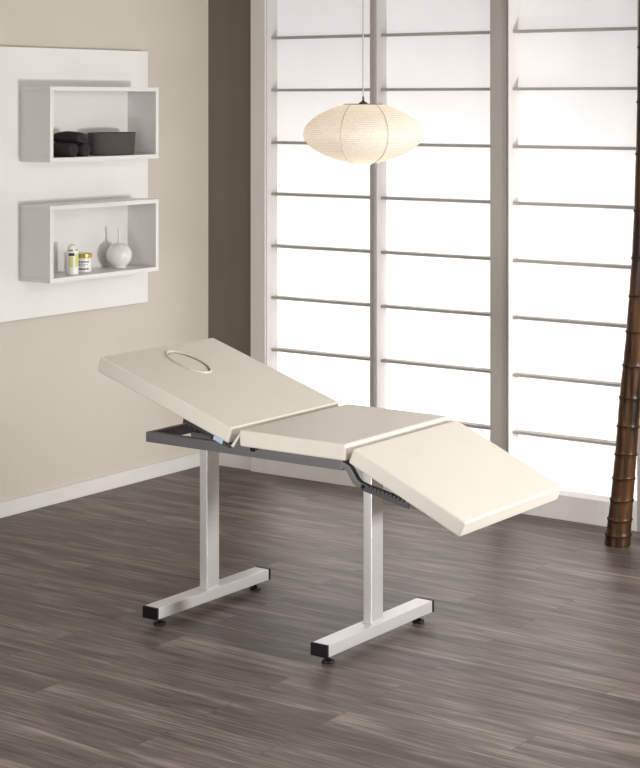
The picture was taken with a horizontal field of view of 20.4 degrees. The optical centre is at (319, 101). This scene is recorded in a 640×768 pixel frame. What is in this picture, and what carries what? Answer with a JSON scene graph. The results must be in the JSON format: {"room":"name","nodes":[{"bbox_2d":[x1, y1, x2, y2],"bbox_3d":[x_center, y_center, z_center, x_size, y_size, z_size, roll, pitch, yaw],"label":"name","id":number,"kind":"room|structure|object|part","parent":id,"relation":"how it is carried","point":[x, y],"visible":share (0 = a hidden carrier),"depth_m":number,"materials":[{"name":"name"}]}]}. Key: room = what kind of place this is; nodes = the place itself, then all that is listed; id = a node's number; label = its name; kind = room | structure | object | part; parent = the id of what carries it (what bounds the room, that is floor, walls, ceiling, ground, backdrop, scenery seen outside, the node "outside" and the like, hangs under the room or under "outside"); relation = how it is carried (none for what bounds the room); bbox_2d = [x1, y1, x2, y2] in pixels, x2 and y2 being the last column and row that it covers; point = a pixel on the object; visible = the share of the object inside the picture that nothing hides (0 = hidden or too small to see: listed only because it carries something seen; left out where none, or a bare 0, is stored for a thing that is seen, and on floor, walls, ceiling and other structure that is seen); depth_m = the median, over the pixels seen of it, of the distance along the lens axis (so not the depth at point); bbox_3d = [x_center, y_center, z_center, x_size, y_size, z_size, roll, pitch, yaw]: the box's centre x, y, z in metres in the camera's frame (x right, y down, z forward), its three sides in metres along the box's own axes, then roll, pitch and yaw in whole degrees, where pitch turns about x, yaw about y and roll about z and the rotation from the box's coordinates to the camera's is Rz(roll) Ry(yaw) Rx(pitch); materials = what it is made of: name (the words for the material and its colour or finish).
{"room":"massage room","nodes":[
{"label":"massage room","id":0,"kind":"room"},
{"bbox_2d":[0,0,207,501],"bbox_3d":[-3.108,0.540,5.946,0.150,2.720,8.456,0,0,36],"label":"wall","id":1,"kind":"structure","parent":0,"point":[64,421],"depth_m":8.76,"materials":[{"name":"beige paint"}]},
{"bbox_2d":[0,46,147,321],"bbox_3d":[-1.365,0.374,8.214,0.045,1.253,1.674,0,0,36],"label":"wall panel","id":2,"kind":"object","parent":1,"relation":"attached to","point":[21,183],"visible":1,"depth_m":8.36,"materials":[{"name":"white paint"}]},
{"bbox_2d":[20,198,158,282],"bbox_3d":[-1.082,0.648,8.408,0.191,0.350,0.751,0,0,36],"label":"box shelf","id":3,"kind":"object","parent":2,"relation":"attached to","point":[47,230],"visible":0.95,"depth_m":8.46,"materials":[{"name":"white laminate"}]},
{"bbox_3d":[-1.294,0.648,8.112,0.191,0.310,0.022,0,0,36],"label":"panel","id":4,"kind":"part","parent":3,"relation":"part of","materials":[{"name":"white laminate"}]},
{"bbox_2d":[66,244,78,274],"bbox_3d":[-1.151,0.732,8.261,0.056,0.140,0.056,0,0,36],"label":"bottle","id":5,"kind":"object","parent":3,"relation":"on","point":[72,250],"visible":1,"depth_m":8.24,"materials":[{"name":"white plastic"}]},
{"bbox_2d":[78,252,91,272],"bbox_3d":[-1.118,0.757,8.373,0.087,0.090,0.087,0,0,36],"label":"jar","id":6,"kind":"object","parent":3,"relation":"on","point":[84,258],"visible":0.8,"depth_m":8.34,"materials":[{"name":"white plastic"}]},
{"bbox_3d":[-1.118,0.722,8.373,0.087,0.020,0.087,0,0,36],"label":"lid","id":7,"kind":"part","parent":6,"relation":"part of","materials":[{"name":"gold metal"}]},
{"bbox_3d":[-1.082,0.483,8.408,0.191,0.020,0.751,0,0,36],"label":"panel","id":8,"kind":"part","parent":3,"relation":"part of","materials":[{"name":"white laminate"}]},
{"bbox_3d":[-1.082,0.813,8.408,0.191,0.020,0.751,0,0,36],"label":"panel","id":9,"kind":"part","parent":3,"relation":"part of","materials":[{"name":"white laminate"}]},
{"bbox_3d":[-1.156,0.648,8.461,0.008,0.310,0.707,0,0,36],"label":"panel","id":10,"kind":"part","parent":3,"relation":"part of","materials":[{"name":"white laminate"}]},
{"bbox_2d":[106,229,131,268],"bbox_3d":[-0.969,0.708,8.568,0.124,0.188,0.124,0,0,36],"label":"bottle vase","id":11,"kind":"object","parent":3,"relation":"on","point":[119,254],"visible":1,"depth_m":8.53,"materials":[{"name":"white ceramic"}]},
{"bbox_3d":[-0.870,0.648,8.705,0.191,0.310,0.022,0,0,36],"label":"panel","id":12,"kind":"part","parent":3,"relation":"part of","materials":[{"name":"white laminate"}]},
{"bbox_2d":[20,86,158,162],"bbox_3d":[-1.082,0.102,8.408,0.191,0.345,0.751,0,0,36],"label":"box shelf","id":13,"kind":"object","parent":2,"relation":"attached to","point":[45,111],"visible":0.94,"depth_m":8.46,"materials":[{"name":"white laminate"}]},
{"bbox_3d":[-1.294,0.102,8.112,0.191,0.305,0.022,0,0,36],"label":"panel","id":14,"kind":"part","parent":13,"relation":"part of","materials":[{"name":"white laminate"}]},
{"bbox_2d":[53,142,77,156],"bbox_3d":[-1.199,0.222,8.239,0.164,0.066,0.077,0,0,36],"label":"rolled towel","id":15,"kind":"object","parent":13,"relation":"on","point":[59,149],"visible":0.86,"depth_m":8.20,"materials":[{"name":"black fabric"}]},
{"bbox_2d":[74,143,90,156],"bbox_3d":[-1.149,0.223,8.304,0.164,0.064,0.070,0,0,36],"label":"rolled towel","id":16,"kind":"object","parent":13,"relation":"on","point":[84,149],"visible":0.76,"depth_m":8.25,"materials":[{"name":"black fabric"}]},
{"bbox_2d":[53,131,86,142],"bbox_3d":[-1.167,0.164,8.288,0.162,0.055,0.077,0,0,36],"label":"rolled towel","id":17,"kind":"object","parent":16,"relation":"on","point":[66,136],"visible":0.94,"depth_m":8.25,"materials":[{"name":"black fabric"}]},
{"bbox_3d":[-1.082,-0.060,8.408,0.191,0.020,0.751,0,0,36],"label":"panel","id":18,"kind":"part","parent":13,"relation":"part of","materials":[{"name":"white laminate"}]},
{"bbox_3d":[-1.082,0.265,8.408,0.191,0.020,0.751,0,0,36],"label":"panel","id":19,"kind":"part","parent":13,"relation":"part of","materials":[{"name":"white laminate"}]},
{"bbox_3d":[-1.156,0.102,8.461,0.008,0.305,0.707,0,0,36],"label":"panel","id":20,"kind":"part","parent":13,"relation":"part of","materials":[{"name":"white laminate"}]},
{"bbox_2d":[88,132,135,154],"bbox_3d":[-0.998,0.200,8.523,0.157,0.108,0.296,0,0,36],"label":"basket","id":21,"kind":"object","parent":13,"relation":"on","point":[101,143],"visible":1,"depth_m":8.43,"materials":[{"name":"black"}]},
{"bbox_3d":[-0.870,0.102,8.705,0.191,0.305,0.022,0,0,36],"label":"panel","id":22,"kind":"part","parent":13,"relation":"part of","materials":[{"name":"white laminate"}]},
{"bbox_2d":[0,452,199,517],"bbox_3d":[-3.041,1.864,5.898,0.014,0.072,8.456,0,0,36],"label":"baseboard","id":23,"kind":"structure","parent":1,"relation":"attached to","point":[18,505],"depth_m":8.62,"materials":[{"name":"white paint"}]},
{"bbox_2d":[208,0,250,441],"bbox_3d":[2.538,0.540,7.179,7.900,2.720,0.120,0,0,36],"label":"wall","id":24,"kind":"structure","parent":0,"point":[229,21],"depth_m":9.25,"materials":[{"name":"brown paint"}]},
{"bbox_2d":[219,452,250,469],"bbox_3d":[-0.462,1.864,9.243,0.291,0.072,0.014,0,0,36],"label":"baseboard","id":25,"kind":"structure","parent":24,"relation":"attached to","point":[229,460],"depth_m":9.22,"materials":[{"name":"white paint"}]},
{"bbox_2d":[251,0,507,492],"bbox_3d":[0.286,0.540,8.743,1.507,2.720,0.105,0,0,36],"label":"window","id":26,"kind":"structure","parent":24,"relation":"in","point":[384,284],"depth_m":8.73,"materials":[{"name":"glass"}]},
{"bbox_3d":[0.041,0.514,8.976,0.641,2.548,0.001,0,0,36],"label":"paper panel","id":27,"kind":"part","parent":26,"relation":"part of","materials":[{"name":"white paper"}]},
{"bbox_3d":[0.287,1.844,8.742,1.325,0.112,0.105,0,0,36],"label":"rail","id":28,"kind":"part","parent":26,"relation":"part of","materials":[{"name":"paint"}]},
{"bbox_3d":[0.591,0.514,8.582,0.644,2.548,0.001,0,0,36],"label":"paper panel","id":29,"kind":"part","parent":26,"relation":"part of","materials":[{"name":"white paper"}]},
{"bbox_3d":[0.862,0.540,8.331,0.090,2.720,0.105,0,0,36],"label":"frame","id":30,"kind":"part","parent":26,"relation":"part of","materials":[{"name":"grey paint"}]},
{"bbox_2d":[508,0,639,531],"bbox_3d":[1.200,0.540,8.065,0.748,2.720,0.105,0,0,36],"label":"window","id":31,"kind":"structure","parent":24,"relation":"in","point":[573,64],"depth_m":8.15,"materials":[{"name":"white glass"}]},
{"bbox_3d":[1.164,1.844,8.090,0.660,0.112,0.105,0,0,36],"label":"rail","id":32,"kind":"part","parent":31,"relation":"part of","materials":[{"name":"paint"}]},
{"bbox_3d":[1.468,0.540,7.873,0.088,2.720,0.105,0,0,36],"label":"frame","id":33,"kind":"part","parent":31,"relation":"part of","materials":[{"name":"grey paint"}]},
{"bbox_2d":[0,465,639,767],"bbox_3d":[0.035,1.950,3.679,7.900,0.100,8.726,0,0,36],"label":"floor","id":34,"kind":"structure","parent":0,"point":[527,655],"depth_m":6.27,"materials":[{"name":"brown wood"}]},
{"bbox_2d":[98,338,561,663],"bbox_3d":[0.015,1.421,6.382,1.579,0.959,0.680,0,0,36],"label":"massage table","id":35,"kind":"object","parent":34,"relation":"on","point":[460,479],"visible":1,"depth_m":6.26,"materials":[{"name":"beige leather"}]},
{"bbox_3d":[-0.415,1.543,6.678,0.036,0.566,0.073,0,0,36],"label":"post","id":36,"kind":"part","parent":35,"relation":"part of","materials":[{"name":"silver metal"}]},
{"bbox_3d":[-0.415,1.824,6.678,0.042,0.005,0.079,0,0,36],"label":"weld plate","id":37,"kind":"part","parent":35,"relation":"part of","materials":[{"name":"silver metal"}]},
{"bbox_2d":[98,338,338,442],"bbox_3d":[-0.375,1.067,6.649,0.634,0.251,0.660,0,0,36],"label":"cushion","id":38,"kind":"object","parent":35,"relation":"on","point":[219,390],"depth_m":6.55,"materials":[{"name":"beige leather"}]},
{"bbox_3d":[-0.273,1.220,6.226,0.873,0.037,0.025,0,0,36],"label":"rail","id":39,"kind":"part","parent":35,"relation":"part of","materials":[{"name":"grey metal"}]},
{"bbox_2d":[240,404,447,460],"bbox_3d":[0.094,1.169,6.314,0.450,0.058,0.660,0,0,36],"label":"seat cushion","id":40,"kind":"object","parent":35,"relation":"on","point":[331,434],"depth_m":6.16,"materials":[{"name":"beige leather"}]},
{"bbox_3d":[0.187,1.543,6.247,0.036,0.566,0.073,0,0,36],"label":"post","id":41,"kind":"part","parent":35,"relation":"part of","materials":[{"name":"silver metal"}]},
{"bbox_3d":[0.187,1.824,6.247,0.042,0.005,0.079,0,0,36],"label":"weld plate","id":42,"kind":"part","parent":35,"relation":"part of","materials":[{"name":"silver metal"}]},
{"bbox_3d":[0.171,1.268,5.909,0.259,0.122,0.023,0,0,36],"label":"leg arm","id":43,"kind":"part","parent":35,"relation":"part of","materials":[{"name":"grey paint"}]},
{"bbox_2d":[349,421,561,536],"bbox_3d":[0.469,1.270,6.045,0.449,0.234,0.660,0,0,36],"label":"cushion","id":44,"kind":"object","parent":35,"relation":"on","point":[451,473],"depth_m":5.96,"materials":[{"name":"beige leather"}]},
{"bbox_2d":[604,0,639,547],"bbox_3d":[1.327,0.540,7.588,0.230,2.719,0.117,0,0,32],"label":"bamboo pole","id":45,"kind":"object","parent":34,"relation":"on","point":[618,534],"visible":1,"depth_m":7.55,"materials":[{"name":"brown plant"}]},
{"bbox_3d":[0.035,-0.870,3.679,7.900,0.100,8.726,0,0,36],"label":"ceiling","id":46,"kind":"structure","parent":0,"visible":0},
{"bbox_2d":[303,0,422,164],"bbox_3d":[0.163,-0.290,6.699,0.453,1.059,0.453,0,0,36],"label":"paper lantern","id":47,"kind":"object","parent":46,"relation":"hanging from","point":[363,133],"visible":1,"depth_m":6.54,"materials":[{"name":"beige paper"}]},
{"bbox_3d":[0.163,0.121,6.699,0.453,0.224,0.453,0,0,36],"label":"lamp shade","id":48,"kind":"part","parent":47,"relation":"part of","materials":[{"name":"paper"}]},
{"bbox_3d":[0.163,-0.410,6.699,0.005,0.779,0.005,0,0,36],"label":"cord","id":49,"kind":"part","parent":47,"relation":"part of","materials":[{"name":"grey plastic"}]}
]}

